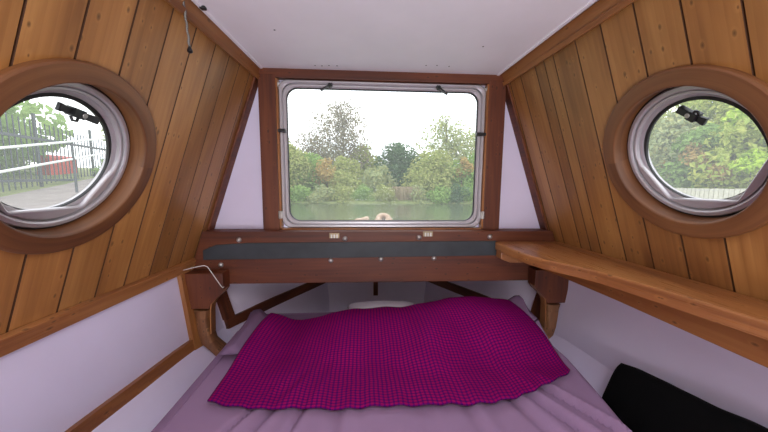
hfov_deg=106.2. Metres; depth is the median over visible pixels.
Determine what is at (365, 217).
rope coil
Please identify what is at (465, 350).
blanket
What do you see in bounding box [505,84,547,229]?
trim
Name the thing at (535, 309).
trim
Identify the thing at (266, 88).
trim
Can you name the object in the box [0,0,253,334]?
wall
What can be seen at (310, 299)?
wall
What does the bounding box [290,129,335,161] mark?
tree
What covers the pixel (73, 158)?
handrail
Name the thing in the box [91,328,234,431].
wall ledge
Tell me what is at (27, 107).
tree
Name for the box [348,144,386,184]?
tree
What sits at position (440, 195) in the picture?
shrub
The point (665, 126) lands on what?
tree
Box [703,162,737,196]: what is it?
bush
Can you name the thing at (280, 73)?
trim
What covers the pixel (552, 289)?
timber knee
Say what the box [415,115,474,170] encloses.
tree
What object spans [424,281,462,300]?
wall
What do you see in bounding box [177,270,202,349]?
trim
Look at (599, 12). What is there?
trim
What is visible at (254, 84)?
trim
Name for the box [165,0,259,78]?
trim
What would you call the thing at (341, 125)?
tree
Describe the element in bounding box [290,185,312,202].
shrub
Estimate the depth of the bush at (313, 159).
19.07 m
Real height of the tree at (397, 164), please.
4.578 m
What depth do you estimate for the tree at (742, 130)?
17.10 m
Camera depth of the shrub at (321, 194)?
16.88 m
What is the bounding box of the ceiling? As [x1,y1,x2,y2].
[191,0,598,75]
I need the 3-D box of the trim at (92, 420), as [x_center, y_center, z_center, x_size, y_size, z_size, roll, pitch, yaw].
[-0.952,0.790,0.085,0.070,0.055,2.703,0,6,-1]
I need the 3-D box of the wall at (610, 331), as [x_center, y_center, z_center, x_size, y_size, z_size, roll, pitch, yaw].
[1.117,0.616,0.237,0.119,0.381,3.009,0,6,-7]
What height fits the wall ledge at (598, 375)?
0.186 m
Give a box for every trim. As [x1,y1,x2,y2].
[0,258,196,357]
[65,340,193,431]
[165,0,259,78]
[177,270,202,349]
[207,77,257,229]
[217,291,234,319]
[224,283,323,328]
[258,74,279,229]
[259,68,503,85]
[275,78,488,229]
[373,282,377,295]
[428,281,539,321]
[483,81,505,228]
[501,0,636,85]
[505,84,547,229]
[531,292,540,319]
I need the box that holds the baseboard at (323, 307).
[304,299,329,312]
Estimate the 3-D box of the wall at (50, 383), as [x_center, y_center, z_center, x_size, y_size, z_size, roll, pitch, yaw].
[-0.964,0.613,0.115,0.119,0.381,3.009,0,6,0]
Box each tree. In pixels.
[0,100,74,176]
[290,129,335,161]
[305,97,381,172]
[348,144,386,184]
[373,142,422,187]
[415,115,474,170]
[456,135,474,178]
[648,110,699,182]
[656,100,722,153]
[656,123,735,188]
[686,117,767,197]
[687,100,763,159]
[706,108,766,183]
[715,101,761,146]
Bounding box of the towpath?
[0,178,93,208]
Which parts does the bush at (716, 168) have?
crown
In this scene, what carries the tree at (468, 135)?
on the bank at (318, 200)
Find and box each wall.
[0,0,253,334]
[0,277,223,431]
[215,80,539,228]
[216,283,304,326]
[224,283,328,333]
[327,281,425,311]
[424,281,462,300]
[448,280,535,310]
[509,0,767,300]
[554,280,767,427]
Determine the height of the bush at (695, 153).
3.933 m
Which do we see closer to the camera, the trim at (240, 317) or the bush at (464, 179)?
the trim at (240, 317)
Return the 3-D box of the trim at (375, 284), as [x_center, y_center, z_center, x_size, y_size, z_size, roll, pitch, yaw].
[-0.070,0.427,2.450,0.038,0.505,0.030,0,6,-3]
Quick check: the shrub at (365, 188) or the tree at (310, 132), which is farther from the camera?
the tree at (310, 132)
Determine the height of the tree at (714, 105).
9.814 m
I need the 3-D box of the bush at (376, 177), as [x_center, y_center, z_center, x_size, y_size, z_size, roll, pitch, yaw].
[-0.444,-2.324,20.977,2.367,2.691,3.628,4,7,31]
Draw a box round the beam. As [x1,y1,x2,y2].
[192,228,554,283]
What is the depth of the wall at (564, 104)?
1.01 m
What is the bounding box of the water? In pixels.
[285,203,471,225]
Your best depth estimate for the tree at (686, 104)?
21.27 m
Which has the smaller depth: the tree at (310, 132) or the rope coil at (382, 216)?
the rope coil at (382, 216)
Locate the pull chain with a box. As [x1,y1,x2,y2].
[182,1,192,53]
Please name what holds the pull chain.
hanging from the ceiling
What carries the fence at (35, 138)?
on the bank at (6, 192)
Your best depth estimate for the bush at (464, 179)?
19.56 m
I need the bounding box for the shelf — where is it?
[495,241,767,367]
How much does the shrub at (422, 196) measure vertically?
1.412 m
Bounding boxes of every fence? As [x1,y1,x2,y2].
[0,112,105,191]
[675,188,745,198]
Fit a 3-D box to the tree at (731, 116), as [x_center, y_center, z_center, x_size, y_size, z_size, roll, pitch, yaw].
[23.189,-3.969,17.448,4.618,6.535,5.349,-1,7,-15]
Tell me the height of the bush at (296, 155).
3.905 m
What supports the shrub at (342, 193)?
on the bank at (318, 200)
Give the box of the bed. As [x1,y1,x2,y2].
[151,312,631,431]
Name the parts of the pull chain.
bead chain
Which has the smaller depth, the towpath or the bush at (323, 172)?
the towpath
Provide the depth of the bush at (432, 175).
19.38 m
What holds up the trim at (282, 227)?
attached to the wall at (242, 205)
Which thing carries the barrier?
on the bank at (6, 192)
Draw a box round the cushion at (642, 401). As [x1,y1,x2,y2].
[602,363,767,431]
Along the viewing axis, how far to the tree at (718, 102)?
19.06 m
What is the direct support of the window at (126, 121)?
in the wall at (195, 101)
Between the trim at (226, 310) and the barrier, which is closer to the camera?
the trim at (226, 310)
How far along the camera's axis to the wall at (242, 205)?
1.57 m
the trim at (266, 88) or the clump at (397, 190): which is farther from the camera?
the clump at (397, 190)
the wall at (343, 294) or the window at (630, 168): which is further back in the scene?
the wall at (343, 294)
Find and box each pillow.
[217,309,328,355]
[347,301,413,308]
[508,295,557,353]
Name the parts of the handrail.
post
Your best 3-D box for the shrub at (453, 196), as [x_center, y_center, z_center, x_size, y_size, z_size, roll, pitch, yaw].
[4.316,-1.293,17.898,1.871,1.507,1.778,-2,7,-18]
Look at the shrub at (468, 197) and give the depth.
17.75 m
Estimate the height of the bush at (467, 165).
2.250 m
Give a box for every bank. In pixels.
[0,164,99,196]
[290,188,472,203]
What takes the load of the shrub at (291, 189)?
on the bank at (318, 200)
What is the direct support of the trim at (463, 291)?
attached to the wall at (507, 289)
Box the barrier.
[37,155,76,174]
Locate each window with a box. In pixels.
[0,58,156,254]
[277,80,485,226]
[603,64,767,238]
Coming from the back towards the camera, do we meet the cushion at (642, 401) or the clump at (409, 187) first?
the clump at (409, 187)
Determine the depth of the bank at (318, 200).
17.32 m
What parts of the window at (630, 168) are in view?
frame, hopper plate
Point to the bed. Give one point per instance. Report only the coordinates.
(569, 403)
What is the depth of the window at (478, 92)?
1.56 m
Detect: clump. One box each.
[384,186,408,200]
[399,186,421,200]
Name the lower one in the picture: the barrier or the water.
the water
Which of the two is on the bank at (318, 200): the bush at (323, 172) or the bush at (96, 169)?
the bush at (323, 172)
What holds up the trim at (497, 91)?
attached to the wall at (242, 205)
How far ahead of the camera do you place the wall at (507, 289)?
1.92 m
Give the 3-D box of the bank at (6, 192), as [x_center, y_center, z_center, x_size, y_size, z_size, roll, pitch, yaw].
[-17.871,-1.614,11.297,25.998,3.113,44.409,-2,7,-20]
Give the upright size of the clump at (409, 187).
0.849 m
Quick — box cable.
[184,265,223,287]
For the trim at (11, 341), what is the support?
attached to the wall at (195, 101)
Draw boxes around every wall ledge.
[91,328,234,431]
[549,334,612,397]
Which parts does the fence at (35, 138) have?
post, post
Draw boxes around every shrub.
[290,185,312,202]
[290,187,297,196]
[306,184,334,202]
[325,183,354,202]
[349,184,377,201]
[365,184,397,202]
[406,184,428,202]
[425,184,453,203]
[443,183,471,203]
[458,182,472,201]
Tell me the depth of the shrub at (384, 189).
17.27 m
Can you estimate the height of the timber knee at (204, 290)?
0.519 m
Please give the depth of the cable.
1.40 m
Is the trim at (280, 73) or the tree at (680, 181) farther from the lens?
the tree at (680, 181)
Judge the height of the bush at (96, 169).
1.031 m
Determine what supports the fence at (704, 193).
on the bank at (318, 200)
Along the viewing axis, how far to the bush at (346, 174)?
19.68 m
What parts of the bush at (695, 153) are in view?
crown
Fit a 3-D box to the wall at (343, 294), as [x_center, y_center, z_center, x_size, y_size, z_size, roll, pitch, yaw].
[-0.060,0.625,2.501,1.240,0.921,0.030,0,6,-3]
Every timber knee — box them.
[185,269,229,355]
[528,267,568,338]
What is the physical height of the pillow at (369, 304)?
0.064 m
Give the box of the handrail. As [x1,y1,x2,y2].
[0,138,104,191]
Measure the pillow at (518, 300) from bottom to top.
0.133 m
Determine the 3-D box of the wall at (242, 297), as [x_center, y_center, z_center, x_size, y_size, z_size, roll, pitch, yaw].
[-0.778,0.402,2.030,0.157,0.383,0.983,4,7,27]
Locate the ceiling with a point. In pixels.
(484, 37)
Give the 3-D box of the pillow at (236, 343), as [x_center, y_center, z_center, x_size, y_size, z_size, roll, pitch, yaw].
[-0.370,0.527,1.388,0.650,0.066,0.400,0,6,-7]
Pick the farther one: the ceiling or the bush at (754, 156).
the bush at (754, 156)
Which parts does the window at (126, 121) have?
hopper plate, frame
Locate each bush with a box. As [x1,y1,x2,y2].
[89,159,103,174]
[289,143,316,194]
[290,152,336,192]
[311,158,337,192]
[325,155,368,193]
[357,165,398,193]
[400,147,463,194]
[442,152,474,193]
[453,157,473,183]
[677,142,712,184]
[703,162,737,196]
[727,148,767,185]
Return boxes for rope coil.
[355,216,368,219]
[375,213,391,219]
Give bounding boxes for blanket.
[207,296,569,410]

